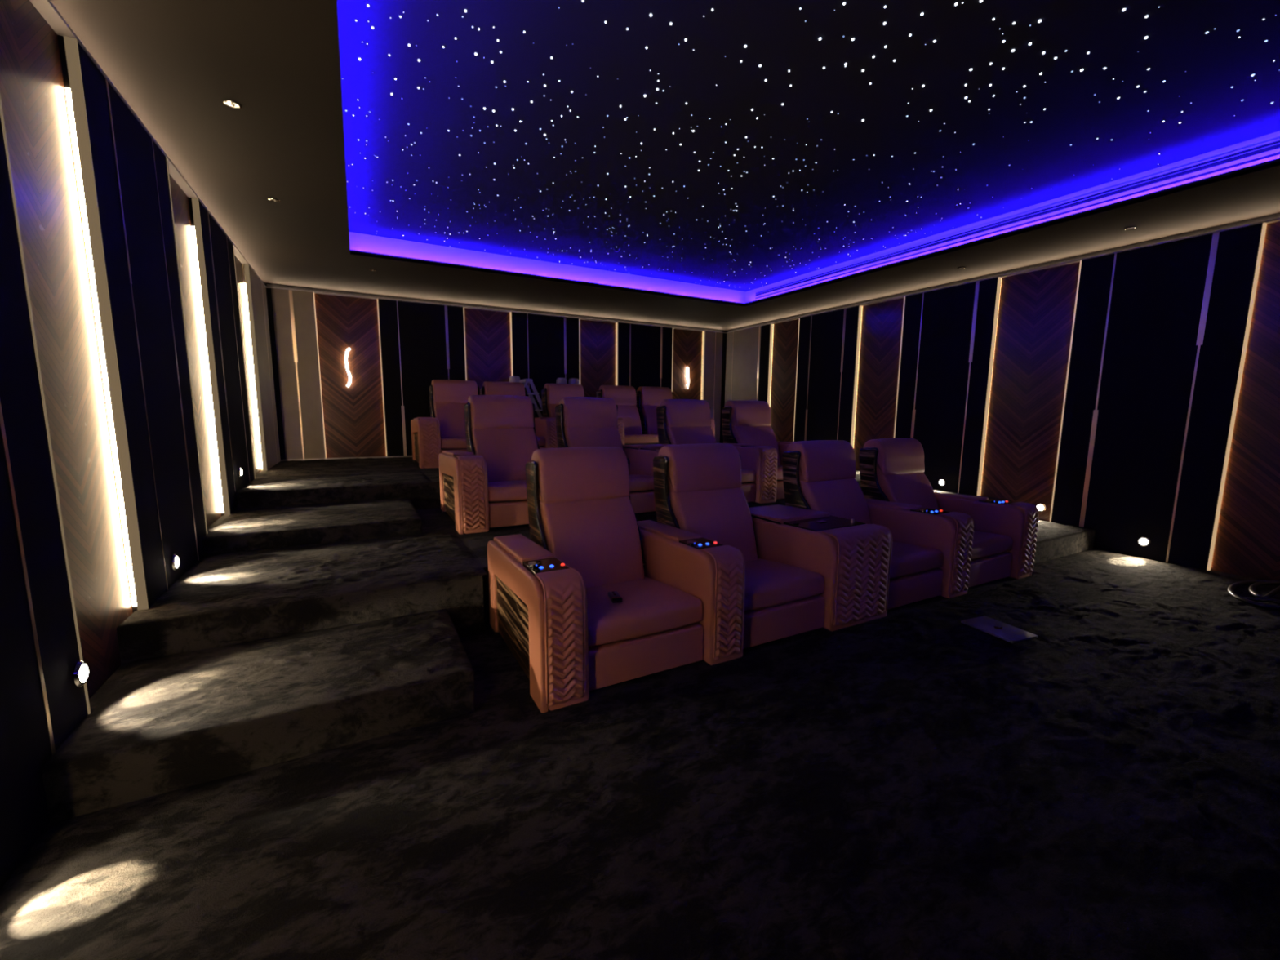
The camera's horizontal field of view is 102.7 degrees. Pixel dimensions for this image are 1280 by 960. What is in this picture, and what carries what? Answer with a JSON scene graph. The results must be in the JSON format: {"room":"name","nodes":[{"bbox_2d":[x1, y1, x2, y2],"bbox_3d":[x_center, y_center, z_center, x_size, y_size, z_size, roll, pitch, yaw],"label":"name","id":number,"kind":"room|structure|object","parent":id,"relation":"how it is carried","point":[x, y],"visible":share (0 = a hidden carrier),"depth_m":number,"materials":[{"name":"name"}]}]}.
{"room":"home theater","nodes":[
{"label":"home theater","id":0,"kind":"room"},
{"bbox_2d":[0,0,280,889],"bbox_3d":[-2.458,-0.395,2.070,0.181,3.438,12.548,-4,9,-28],"label":"wall","id":1,"kind":"structure","parent":0,"point":[25,748],"depth_m":2.67,"materials":[{"name":"black fabric"}]},
{"bbox_2d":[0,400,55,755],"bbox_3d":[-2.168,-0.454,1.705,0.005,3.019,0.020,-4,9,-28],"label":"trim","id":2,"kind":"structure","parent":1,"relation":"attached to","point":[2,422],"depth_m":1.81,"materials":[{"name":"gold metal"}]},
{"bbox_2d":[0,0,148,714],"bbox_3d":[-2.514,-0.538,2.261,0.079,3.006,0.760,-4,9,-28],"label":"wall panel","id":3,"kind":"object","parent":1,"relation":"attached to","point":[33,113],"visible":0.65,"depth_m":2.33,"materials":[{"name":"brown wood"}]},
{"bbox_2d":[72,660,88,687],"bbox_3d":[-2.289,0.794,2.103,0.024,0.105,0.105,-4,9,-28],"label":"step light","id":4,"kind":"object","parent":3,"relation":"attached to","point":[80,672],"visible":1,"depth_m":2.08,"materials":[{"name":"silver metal"}]},
{"bbox_2d":[105,78,168,589],"bbox_3d":[-2.825,-0.717,2.888,0.005,2.825,0.020,-4,9,-28],"label":"trim","id":5,"kind":"structure","parent":1,"relation":"attached to","point":[107,84],"depth_m":2.81,"materials":[{"name":"gold metal"}]},
{"bbox_2d":[170,554,179,570],"bbox_3d":[-2.903,0.514,3.205,0.024,0.105,0.105,-4,9,-28],"label":"step light","id":6,"kind":"object","parent":1,"relation":"attached to","point":[175,561],"visible":1,"depth_m":3.18,"materials":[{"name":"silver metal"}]},
{"bbox_2d":[151,138,199,559],"bbox_3d":[-3.152,-0.800,3.483,0.005,2.825,0.020,-4,9,-28],"label":"trim","id":7,"kind":"structure","parent":1,"relation":"attached to","point":[152,139],"depth_m":3.50,"materials":[{"name":"gold metal"}]},
{"bbox_2d":[165,157,230,533],"bbox_3d":[-3.506,-0.953,4.047,0.079,2.679,0.804,-4,9,-28],"label":"wall panel","id":8,"kind":"object","parent":1,"relation":"attached to","point":[192,317],"visible":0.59,"depth_m":4.24,"materials":[{"name":"brown wood"}]},
{"bbox_2d":[207,211,235,492],"bbox_3d":[-3.822,-1.116,4.684,0.005,2.531,0.020,-4,9,-28],"label":"trim","id":9,"kind":"structure","parent":1,"relation":"attached to","point":[207,211],"depth_m":4.63,"materials":[{"name":"gold metal"}]},
{"bbox_2d":[226,235,249,479],"bbox_3d":[-4.175,-1.206,5.326,0.005,2.531,0.020,-4,9,-28],"label":"trim","id":10,"kind":"structure","parent":1,"relation":"attached to","point":[226,236],"depth_m":5.34,"materials":[{"name":"gold metal"}]},
{"bbox_2d":[238,466,242,477],"bbox_3d":[-3.943,-0.080,5.058,0.024,0.105,0.105,-4,9,-28],"label":"step light","id":11,"kind":"object","parent":1,"relation":"attached to","point":[240,471],"visible":1,"depth_m":5.03,"materials":[{"name":"silver metal"}]},
{"bbox_2d":[232,244,266,479],"bbox_3d":[-4.554,-1.299,5.945,0.079,2.519,0.866,-4,9,-28],"label":"wall panel","id":12,"kind":"object","parent":1,"relation":"attached to","point":[246,348],"visible":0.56,"depth_m":6.21,"materials":[{"name":"brown wood"}]},
{"bbox_2d":[262,286,277,459],"bbox_3d":[-5.208,-1.468,7.207,0.005,2.531,0.020,-4,9,-28],"label":"trim","id":13,"kind":"structure","parent":1,"relation":"attached to","point":[262,286],"depth_m":7.15,"materials":[{"name":"gold metal"}]},
{"bbox_2d":[266,283,725,459],"bbox_3d":[-1.797,-1.408,9.601,8.260,3.438,0.181,-4,9,-28],"label":"wall","id":14,"kind":"structure","parent":0,"point":[422,328],"depth_m":8.47,"materials":[{"name":"black fabric"}]},
{"bbox_2d":[266,287,285,459],"bbox_3d":[-5.361,-1.528,7.547,0.062,2.506,0.042,-4,9,-28],"label":"trim","id":15,"kind":"structure","parent":14,"relation":"attached to","point":[268,292],"depth_m":7.52,"materials":[{"name":"black"}]},
{"bbox_2d":[288,289,304,458],"bbox_3d":[-5.125,-1.529,7.658,0.042,2.531,0.005,-4,9,-28],"label":"trim","id":16,"kind":"structure","parent":14,"relation":"attached to","point":[291,299],"depth_m":7.59,"materials":[{"name":"gold metal"}]},
{"bbox_2d":[280,455,412,461],"bbox_3d":[-1.762,-0.529,9.642,8.260,0.022,0.008,-4,9,-28],"label":"baseboard","id":17,"kind":"structure","parent":14,"relation":"attached to","point":[400,455],"depth_m":8.10,"materials":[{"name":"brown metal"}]},
{"bbox_2d":[312,292,386,457],"bbox_3d":[-4.515,-1.580,8.026,0.862,2.519,0.079,-4,9,-28],"label":"wall panel","id":18,"kind":"object","parent":14,"relation":"attached to","point":[353,419],"visible":0.9,"depth_m":8.04,"materials":[{"name":"brown wood"}]},
{"bbox_2d":[344,347,351,386],"bbox_3d":[-4.543,-1.752,7.984,0.096,0.607,0.055,-4,9,-28],"label":"wall light","id":19,"kind":"object","parent":18,"relation":"attached to","point":[348,348],"visible":1,"depth_m":7.95,"materials":[{"name":"grey glass"}]},
{"bbox_2d":[396,300,406,455],"bbox_3d":[-3.882,-1.609,8.330,0.042,2.531,0.005,-4,9,-28],"label":"trim","id":20,"kind":"structure","parent":14,"relation":"attached to","point":[402,406],"depth_m":8.39,"materials":[{"name":"gold metal"}]},
{"bbox_2d":[444,305,449,379],"bbox_3d":[-3.238,-1.651,8.678,0.042,2.531,0.005,-4,9,-28],"label":"trim","id":21,"kind":"structure","parent":14,"relation":"attached to","point":[445,306],"depth_m":8.58,"materials":[{"name":"gold metal"}]},
{"bbox_2d":[462,306,512,395],"bbox_3d":[-2.652,-1.701,9.033,0.815,2.519,0.079,-4,9,-28],"label":"wall panel","id":22,"kind":"object","parent":14,"relation":"attached to","point":[488,345],"visible":0.36,"depth_m":8.97,"materials":[{"name":"brown wood"}]},
{"bbox_2d":[526,313,529,397],"bbox_3d":[-2.027,-1.730,9.333,0.042,2.531,0.005,-4,9,-28],"label":"trim","id":23,"kind":"structure","parent":14,"relation":"attached to","point":[526,313],"depth_m":9.24,"materials":[{"name":"gold metal"}]},
{"bbox_2d":[564,317,566,377],"bbox_3d":[-1.404,-1.770,9.670,0.042,2.531,0.005,-4,9,-28],"label":"trim","id":24,"kind":"structure","parent":14,"relation":"attached to","point":[565,330],"depth_m":9.57,"materials":[{"name":"gold metal"}]},
{"bbox_2d":[578,318,617,397],"bbox_3d":[-0.818,-1.819,10.025,0.808,2.519,0.079,-4,9,-28],"label":"wall panel","id":25,"kind":"object","parent":14,"relation":"attached to","point":[598,340],"visible":0.39,"depth_m":9.97,"materials":[{"name":"brown wood"}]},
{"bbox_2d":[629,324,631,386],"bbox_3d":[-0.200,-1.848,10.321,0.042,2.531,0.005,-4,9,-28],"label":"trim","id":26,"kind":"structure","parent":14,"relation":"attached to","point":[630,324],"depth_m":10.22,"materials":[{"name":"gold metal"}]},
{"bbox_2d":[659,326,662,386],"bbox_3d":[0.431,-1.889,10.662,0.042,2.531,0.005,-4,9,-28],"label":"trim","id":27,"kind":"structure","parent":14,"relation":"attached to","point":[661,327],"depth_m":10.56,"materials":[{"name":"gold metal"}]},
{"bbox_2d":[671,328,705,399],"bbox_3d":[1.009,-1.938,11.012,0.814,2.519,0.079,-4,9,-28],"label":"wall panel","id":28,"kind":"object","parent":14,"relation":"attached to","point":[688,346],"visible":0.63,"depth_m":10.98,"materials":[{"name":"brown wood"}]},
{"bbox_2d":[685,366,688,388],"bbox_3d":[1.021,-2.191,10.975,0.076,0.457,0.067,-4,9,-28],"label":"wall light","id":29,"kind":"object","parent":28,"relation":"attached to","point":[687,368],"visible":1,"depth_m":10.94,"materials":[{"name":"grey glass"}]},
{"bbox_2d":[712,333,715,419],"bbox_3d":[1.641,-1.967,11.316,0.042,2.531,0.005,-4,9,-28],"label":"trim","id":30,"kind":"structure","parent":14,"relation":"attached to","point":[715,334],"depth_m":11.29,"materials":[{"name":"gold metal"}]},
{"bbox_2d":[720,333,725,443],"bbox_3d":[1.833,-1.995,11.437,0.075,2.506,0.042,-4,9,-28],"label":"trim","id":31,"kind":"structure","parent":14,"relation":"attached to","point":[723,334],"depth_m":11.39,"materials":[{"name":"black"}]},
{"bbox_2d":[0,548,1279,959],"bbox_3d":[1.194,0.997,4.358,8.560,0.175,12.698,-4,9,-28],"label":"floor","id":32,"kind":"structure","parent":0,"point":[916,781],"depth_m":1.90,"materials":[{"name":"carpet"}]},
{"bbox_2d":[41,608,475,822],"bbox_3d":[-1.724,1.060,2.585,1.556,0.304,0.912,-4,9,-28],"label":"step","id":33,"kind":"structure","parent":32,"relation":"on","point":[159,725],"depth_m":2.29,"materials":[{"name":"carpet"}]},
{"bbox_2d":[235,457,440,509],"bbox_3d":[-0.993,0.048,8.290,8.372,0.793,3.360,-4,9,-28],"label":"platform","id":34,"kind":"object","parent":32,"relation":"on","point":[287,482],"visible":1,"depth_m":5.59,"materials":[{"name":"carpet"}]},
{"bbox_2d":[410,379,479,468],"bbox_3d":[-2.774,-0.869,7.542,1.014,1.243,1.212,-4,9,-28],"label":"seat","id":35,"kind":"object","parent":34,"relation":"on","point":[445,430],"visible":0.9,"depth_m":7.67,"materials":[{"name":"brown leather"}]},
{"bbox_2d":[440,437,466,448],"bbox_3d":[-2.588,-0.566,7.523,0.740,0.157,0.782,-4,9,-28],"label":"seat cushion","id":36,"kind":"object","parent":35,"relation":"on","point":[446,442],"depth_m":7.10,"materials":[{"name":"brown leather"}]},
{"bbox_2d":[509,376,519,382],"bbox_3d":[-2.219,-1.150,9.138,0.197,1.381,0.196,-4,9,-28],"label":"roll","id":37,"kind":"object","parent":34,"relation":"on","point":[512,379],"visible":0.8,"depth_m":8.97,"materials":[{"name":"grey fabric"}]},
{"bbox_2d":[480,381,557,448],"bbox_3d":[-1.865,-0.928,8.034,1.004,1.243,1.212,-4,9,-28],"label":"seat","id":38,"kind":"object","parent":34,"relation":"on","point":[545,427],"visible":0.31,"depth_m":8.07,"materials":[{"name":"brown leather"}]},
{"bbox_2d":[536,436,545,445],"bbox_3d":[-1.922,-0.609,7.883,0.724,0.157,0.782,-4,9,-28],"label":"seat cushion","id":39,"kind":"object","parent":38,"relation":"on","point":[540,440],"depth_m":7.69,"materials":[{"name":"brown leather"}]},
{"bbox_2d":[519,378,542,417],"bbox_3d":[-1.926,-1.083,8.943,1.189,1.325,0.412,-4,9,-28],"label":"stepladder","id":40,"kind":"object","parent":34,"relation":"on","point":[525,381],"visible":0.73,"depth_m":8.81,"materials":[{"name":"silver metal"}]},
{"bbox_2d":[555,377,567,383],"bbox_3d":[-1.449,-1.196,9.526,0.197,1.381,0.196,-4,9,-28],"label":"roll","id":41,"kind":"object","parent":34,"relation":"on","point":[559,380],"visible":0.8,"depth_m":9.36,"materials":[{"name":"grey fabric"}]},
{"bbox_2d":[568,377,578,384],"bbox_3d":[-1.240,-1.210,9.639,0.197,1.381,0.196,-4,9,-28],"label":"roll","id":42,"kind":"object","parent":34,"relation":"on","point":[572,380],"visible":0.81,"depth_m":9.48,"materials":[{"name":"grey fabric"}]},
{"bbox_2d":[541,383,624,444],"bbox_3d":[-0.970,-0.986,8.518,1.026,1.243,1.212,-4,9,-28],"label":"seat","id":43,"kind":"object","parent":34,"relation":"on","point":[551,393],"visible":0.31,"depth_m":8.61,"materials":[{"name":"brown leather"}]},
{"bbox_2d":[595,385,658,444],"bbox_3d":[-0.204,-1.041,8.973,0.746,1.243,1.140,-4,9,-28],"label":"seat","id":44,"kind":"object","parent":34,"relation":"on","point":[624,397],"visible":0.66,"depth_m":9.13,"materials":[{"name":"brown leather"}]},
{"bbox_2d":[624,434,658,444],"bbox_3d":[-0.121,-0.726,8.857,0.746,0.157,0.782,-4,9,-28],"label":"seat cushion","id":45,"kind":"object","parent":44,"relation":"on","point":[628,438],"depth_m":8.51,"materials":[{"name":"brown leather"}]},
{"bbox_2d":[635,386,715,436],"bbox_3d":[0.616,-1.089,9.375,1.029,1.243,1.212,-4,9,-28],"label":"seat","id":46,"kind":"object","parent":34,"relation":"on","point":[648,398],"visible":0.26,"depth_m":9.44,"materials":[{"name":"brown leather"}]},
{"bbox_2d":[116,489,1011,663],"bbox_3d":[0.434,0.555,5.711,8.372,0.502,2.610,-4,9,-28],"label":"platform","id":47,"kind":"object","parent":32,"relation":"on","point":[228,598],"visible":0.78,"depth_m":3.23,"materials":[{"name":"carpet"}]},
{"bbox_2d":[201,497,422,555],"bbox_3d":[-2.892,0.375,4.664,1.556,0.184,1.238,-4,9,-28],"label":"step","id":48,"kind":"structure","parent":47,"relation":"on","point":[250,529],"depth_m":4.30,"materials":[{"name":"carpet"}]},
{"bbox_2d":[438,395,546,534],"bbox_3d":[-1.290,-0.245,5.212,1.288,1.243,1.212,-4,9,-28],"label":"seat","id":49,"kind":"object","parent":47,"relation":"on","point":[483,486],"visible":0.65,"depth_m":5.24,"materials":[{"name":"brown leather"}]},
{"bbox_2d":[487,480,527,501],"bbox_3d":[-1.223,0.066,5.128,0.756,0.157,0.782,-4,9,-28],"label":"seat cushion","id":50,"kind":"object","parent":49,"relation":"on","point":[498,490],"depth_m":4.73,"materials":[{"name":"brown leather"}]},
{"bbox_2d":[555,396,655,514],"bbox_3d":[-0.408,-0.308,5.730,0.750,1.243,1.140,-4,9,-28],"label":"seat","id":51,"kind":"object","parent":47,"relation":"on","point":[580,421],"visible":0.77,"depth_m":5.86,"materials":[{"name":"brown leather"}]},
{"bbox_2d":[629,474,653,491],"bbox_3d":[-0.325,0.008,5.614,0.750,0.157,0.782,-4,9,-28],"label":"seat cushion","id":52,"kind":"object","parent":51,"relation":"on","point":[637,482],"depth_m":5.38,"materials":[{"name":"brown leather"}]},
{"bbox_2d":[622,444,676,511],"bbox_3d":[0.215,-0.072,6.050,0.611,0.700,1.188,-4,9,-28],"label":"console","id":53,"kind":"object","parent":47,"relation":"on","point":[641,456],"visible":0.02,"depth_m":5.82,"materials":[{"name":"brown leather"}]},
{"bbox_2d":[640,447,661,450],"bbox_3d":[0.289,-0.357,5.879,0.536,0.024,0.412,-4,9,-28],"label":"tray","id":54,"kind":"object","parent":53,"relation":"on","point":[641,448],"depth_m":5.76,"materials":[{"name":"black glass"}]},
{"bbox_2d":[656,399,777,503],"bbox_3d":[0.937,-0.389,6.416,1.031,1.243,1.212,-4,9,-28],"label":"seat","id":55,"kind":"object","parent":47,"relation":"on","point":[679,421],"visible":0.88,"depth_m":6.44,"materials":[{"name":"brown leather"}]},
{"bbox_2d":[741,469,755,483],"bbox_3d":[0.879,-0.070,6.265,0.749,0.157,0.782,-4,9,-28],"label":"seat cushion","id":56,"kind":"object","parent":55,"relation":"on","point":[748,476],"depth_m":6.06,"materials":[{"name":"brown leather"}]},
{"bbox_2d":[721,400,794,499],"bbox_3d":[1.853,-0.449,6.911,1.044,1.243,1.212,-4,9,-28],"label":"seat","id":57,"kind":"object","parent":47,"relation":"on","point":[743,422],"visible":0.27,"depth_m":7.03,"materials":[{"name":"brown leather"}]},
{"bbox_2d":[776,465,782,479],"bbox_3d":[1.798,-0.130,6.762,0.770,0.157,0.782,-4,9,-28],"label":"seat cushion","id":58,"kind":"object","parent":57,"relation":"on","point":[780,468],"depth_m":6.30,"materials":[{"name":"brown leather"}]},
{"bbox_2d":[854,470,861,488],"bbox_3d":[3.101,-0.012,7.904,1.541,0.182,1.238,-4,9,-28],"label":"step","id":59,"kind":"structure","parent":47,"relation":"on","point":[857,477],"depth_m":7.48,"materials":[{"name":"carpet"}]},
{"bbox_2d":[487,446,744,712],"bbox_3d":[-0.198,0.442,3.275,1.288,1.243,1.212,-4,9,-28],"label":"seat","id":60,"kind":"object","parent":32,"relation":"on","point":[682,592],"visible":1,"depth_m":3.05,"materials":[{"name":"brown leather"}]},
{"bbox_2d":[607,591,622,603],"bbox_3d":[-0.148,0.692,3.032,0.062,0.038,0.159,-1,8,-14],"label":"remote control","id":61,"kind":"object","parent":60,"relation":"on","point":[614,596],"visible":1,"depth_m":2.98,"materials":[{"name":"black plastic"}]},
{"bbox_2d":[586,576,702,646],"bbox_3d":[-0.131,0.753,3.190,0.756,0.157,0.782,-4,9,-28],"label":"seat cushion","id":62,"kind":"object","parent":60,"relation":"on","point":[651,607],"depth_m":2.95,"materials":[{"name":"brown leather"}]},
{"bbox_2d":[653,443,824,648],"bbox_3d":[0.684,0.380,3.792,0.750,1.243,1.140,-4,9,-28],"label":"seat","id":63,"kind":"object","parent":32,"relation":"on","point":[697,489],"visible":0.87,"depth_m":3.87,"materials":[{"name":"brown leather"}]},
{"bbox_2d":[743,558,824,611],"bbox_3d":[0.767,0.695,3.676,0.750,0.157,0.782,-4,9,-28],"label":"seat cushion","id":64,"kind":"object","parent":63,"relation":"on","point":[769,585],"depth_m":3.40,"materials":[{"name":"brown leather"}]},
{"bbox_2d":[749,504,892,631],"bbox_3d":[1.307,0.615,4.112,0.611,0.700,1.188,-4,9,-28],"label":"console","id":65,"kind":"object","parent":32,"relation":"on","point":[852,557],"visible":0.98,"depth_m":3.64,"materials":[{"name":"brown leather"}]},
{"bbox_2d":[815,520,827,523],"bbox_3d":[1.390,0.319,3.923,0.075,0.006,0.050,-4,9,-28],"label":"socket","id":66,"kind":"object","parent":65,"relation":"attached to","point":[820,521],"depth_m":3.91,"materials":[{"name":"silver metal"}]},
{"bbox_2d":[782,515,866,531],"bbox_3d":[1.381,0.331,3.941,0.536,0.024,0.412,-4,9,-28],"label":"tray","id":67,"kind":"object","parent":65,"relation":"on","point":[812,522],"depth_m":3.89,"materials":[{"name":"black glass"}]},
{"bbox_2d":[782,440,973,609],"bbox_3d":[2.029,0.298,4.479,1.031,1.243,1.212,-4,9,-28],"label":"seat","id":68,"kind":"object","parent":32,"relation":"on","point":[931,549],"visible":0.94,"depth_m":4.45,"materials":[{"name":"brown leather"}]},
{"bbox_2d":[888,542,943,578],"bbox_3d":[1.971,0.617,4.327,0.749,0.157,0.782,-4,9,-28],"label":"seat cushion","id":69,"kind":"object","parent":68,"relation":"on","point":[908,560],"depth_m":4.06,"materials":[{"name":"brown leather"}]},
{"bbox_2d":[859,438,1039,587],"bbox_3d":[2.945,0.239,4.974,1.044,1.243,1.212,-4,9,-28],"label":"seat","id":70,"kind":"object","parent":32,"relation":"on","point":[1004,540],"visible":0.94,"depth_m":4.95,"materials":[{"name":"brown leather"}]},
{"bbox_2d":[970,530,1012,559],"bbox_3d":[2.891,0.557,4.824,0.770,0.157,0.782,-4,9,-28],"label":"seat cushion","id":71,"kind":"object","parent":70,"relation":"on","point":[987,544],"depth_m":4.55,"materials":[{"name":"brown leather"}]},
{"bbox_2d":[960,615,1038,643],"bbox_3d":[2.485,1.031,3.550,0.261,0.016,0.362,-3,8,-21],"label":"laptop","id":72,"kind":"object","parent":32,"relation":"on","point":[1012,634],"visible":1,"depth_m":3.52,"materials":[{"name":"grey metal"}]},
{"bbox_2d":[1033,520,1095,564],"bbox_3d":[4.269,0.670,5.825,1.541,0.305,0.912,-4,9,-28],"label":"step","id":73,"kind":"structure","parent":32,"relation":"on","point":[1054,540],"depth_m":5.51,"materials":[{"name":"carpet"}]},
{"bbox_2d":[1227,580,1279,610],"bbox_3d":[5.630,0.931,4.096,1.396,0.140,0.925,5,9,29],"label":"cable","id":74,"kind":"object","parent":32,"relation":"on","point":[1255,584],"visible":1,"depth_m":4.18,"materials":[{"name":"black rubber"}]},
{"bbox_2d":[49,0,1279,330],"bbox_3d":[1.222,-2.338,3.907,8.560,0.031,12.698,-4,9,-28],"label":"ceiling","id":75,"kind":"structure","parent":0,"point":[175,64],"depth_m":4.10,"materials":[{"name":"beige paint"}]},
{"bbox_2d":[223,99,241,109],"bbox_3d":[-2.420,-2.232,3.044,0.085,0.008,0.085,-4,9,-28],"label":"recessed light","id":76,"kind":"object","parent":75,"relation":"in","point":[231,104],"visible":1,"depth_m":3.04,"materials":[{"name":"silver metal"}]},
{"bbox_2d":[268,197,280,202],"bbox_3d":[-3.169,-2.427,4.440,0.085,0.008,0.085,-4,9,-28],"label":"recessed light","id":77,"kind":"object","parent":75,"relation":"in","point":[272,199],"visible":1,"depth_m":4.44,"materials":[{"name":"silver metal"}]},
{"bbox_2d":[349,130,1279,306],"bbox_3d":[1.331,-2.431,3.498,6.250,0.322,9.254,-4,9,-28],"label":"cove","id":78,"kind":"object","parent":75,"relation":"attached to","point":[426,253],"visible":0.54,"depth_m":6.58,"materials":[{"name":"grey paint"}]},
{"bbox_2d":[337,0,1279,291],"bbox_3d":[1.333,-2.567,3.480,6.175,0.049,9.179,-4,9,-28],"label":"ceiling","id":79,"kind":"structure","parent":78,"relation":"attached to","point":[743,145],"depth_m":3.60,"materials":[{"name":"black paint"}]},
{"bbox_2d":[754,138,1279,300],"bbox_3d":[3.567,-2.725,5.820,0.009,0.138,6.750,-4,9,-28],"label":"molding","id":80,"kind":"structure","parent":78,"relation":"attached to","point":[1270,150],"depth_m":4.88,"materials":[{"name":"grey paint"}]},
{"bbox_2d":[1124,226,1136,229],"bbox_3d":[4.725,-2.428,4.935,0.085,0.008,0.085,-4,9,-28],"label":"recessed light","id":81,"kind":"object","parent":75,"relation":"in","point":[1131,227],"visible":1,"depth_m":4.93,"materials":[{"name":"silver metal"}]},
{"bbox_2d":[724,212,1279,570],"bbox_3d":[4.945,-0.875,6.072,0.181,3.438,12.548,-4,9,-28],"label":"wall","id":82,"kind":"structure","parent":0,"point":[1151,348],"depth_m":5.57,"materials":[{"name":"black fabric"}]},
{"bbox_2d":[730,331,733,400],"bbox_3d":[2.003,-1.950,11.207,0.005,2.531,0.042,-4,9,-28],"label":"trim","id":83,"kind":"structure","parent":82,"relation":"attached to","point":[733,331],"depth_m":11.12,"materials":[{"name":"gold metal"}]},
{"bbox_2d":[756,325,760,399],"bbox_3d":[2.401,-1.848,10.483,0.005,2.531,0.042,-4,9,-28],"label":"trim","id":84,"kind":"structure","parent":82,"relation":"attached to","point":[760,326],"depth_m":10.40,"materials":[{"name":"gold metal"}]},
{"bbox_2d":[767,317,799,441],"bbox_3d":[2.765,-1.772,9.891,0.079,2.519,0.758,-4,9,-28],"label":"wall panel","id":85,"kind":"object","parent":82,"relation":"attached to","point":[784,336],"visible":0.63,"depth_m":9.91,"materials":[{"name":"brown wood"}]},
{"bbox_2d":[804,315,812,440],"bbox_3d":[3.051,-1.683,9.300,0.005,2.531,0.042,-4,9,-28],"label":"trim","id":86,"kind":"structure","parent":82,"relation":"attached to","point":[806,409],"depth_m":9.33,"materials":[{"name":"gold metal"}]},
{"bbox_2d":[836,308,846,439],"bbox_3d":[3.397,-1.595,8.670,0.005,2.531,0.042,-4,9,-28],"label":"trim","id":87,"kind":"structure","parent":82,"relation":"attached to","point":[845,309],"depth_m":8.60,"materials":[{"name":"gold metal"}]},
{"bbox_2d":[850,296,905,471],"bbox_3d":[3.750,-1.442,8.109,0.079,2.679,0.795,-4,9,-28],"label":"wall panel","id":88,"kind":"object","parent":82,"relation":"attached to","point":[880,325],"visible":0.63,"depth_m":8.12,"materials":[{"name":"brown wood"}]},
{"bbox_2d":[910,292,924,438],"bbox_3d":[4.043,-1.285,7.513,0.005,2.825,0.042,-4,9,-28],"label":"trim","id":89,"kind":"structure","parent":82,"relation":"attached to","point":[913,410],"depth_m":7.49,"materials":[{"name":"gold metal"}]},
{"bbox_2d":[938,478,946,485],"bbox_3d":[4.265,0.035,7.236,0.024,0.105,0.105,-4,9,-28],"label":"step light","id":90,"kind":"object","parent":82,"relation":"attached to","point":[942,482],"visible":1,"depth_m":7.23,"materials":[{"name":"silver metal"}]},
{"bbox_2d":[957,280,979,493],"bbox_3d":[4.396,-1.195,6.870,0.005,2.825,0.042,-4,9,-28],"label":"trim","id":91,"kind":"structure","parent":82,"relation":"attached to","point":[977,284],"depth_m":6.79,"materials":[{"name":"gold metal"}]},
{"bbox_2d":[977,260,1081,522],"bbox_3d":[4.749,-1.025,6.311,0.079,3.006,0.859,-4,9,-28],"label":"wall panel","id":92,"kind":"object","parent":82,"relation":"attached to","point":[1035,312],"visible":0.77,"depth_m":6.30,"materials":[{"name":"brown wood"}]},
{"bbox_2d":[1035,503,1045,511],"bbox_3d":[4.886,0.337,6.250,0.024,0.105,0.105,-4,9,-28],"label":"step light","id":93,"kind":"object","parent":92,"relation":"attached to","point":[1041,507],"visible":0.88,"depth_m":6.24,"materials":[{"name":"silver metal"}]},
{"bbox_2d":[1079,253,1116,527],"bbox_3d":[5.065,-0.929,5.665,0.005,3.019,0.042,-4,9,-28],"label":"trim","id":94,"kind":"structure","parent":82,"relation":"attached to","point":[1095,411],"depth_m":5.72,"materials":[{"name":"gold metal"}]},
{"bbox_2d":[1137,536,1150,546],"bbox_3d":[5.301,0.649,5.392,0.024,0.105,0.105,-4,9,-28],"label":"step light","id":95,"kind":"object","parent":82,"relation":"attached to","point":[1144,541],"visible":1,"depth_m":5.38,"materials":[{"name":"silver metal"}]},
{"bbox_2d":[1165,231,1219,562],"bbox_3d":[5.416,-0.731,5.041,0.005,3.238,0.042,-4,9,-28],"label":"trim","id":96,"kind":"structure","parent":82,"relation":"attached to","point":[1215,235],"depth_m":4.94,"materials":[{"name":"gold metal"}]},
{"bbox_2d":[1206,221,1279,580],"bbox_3d":[5.777,-0.655,4.454,0.079,3.225,0.811,-4,9,-28],"label":"wall panel","id":97,"kind":"object","parent":82,"relation":"attached to","point":[1246,539],"visible":0.94,"depth_m":4.71,"materials":[{"name":"brown wood"}]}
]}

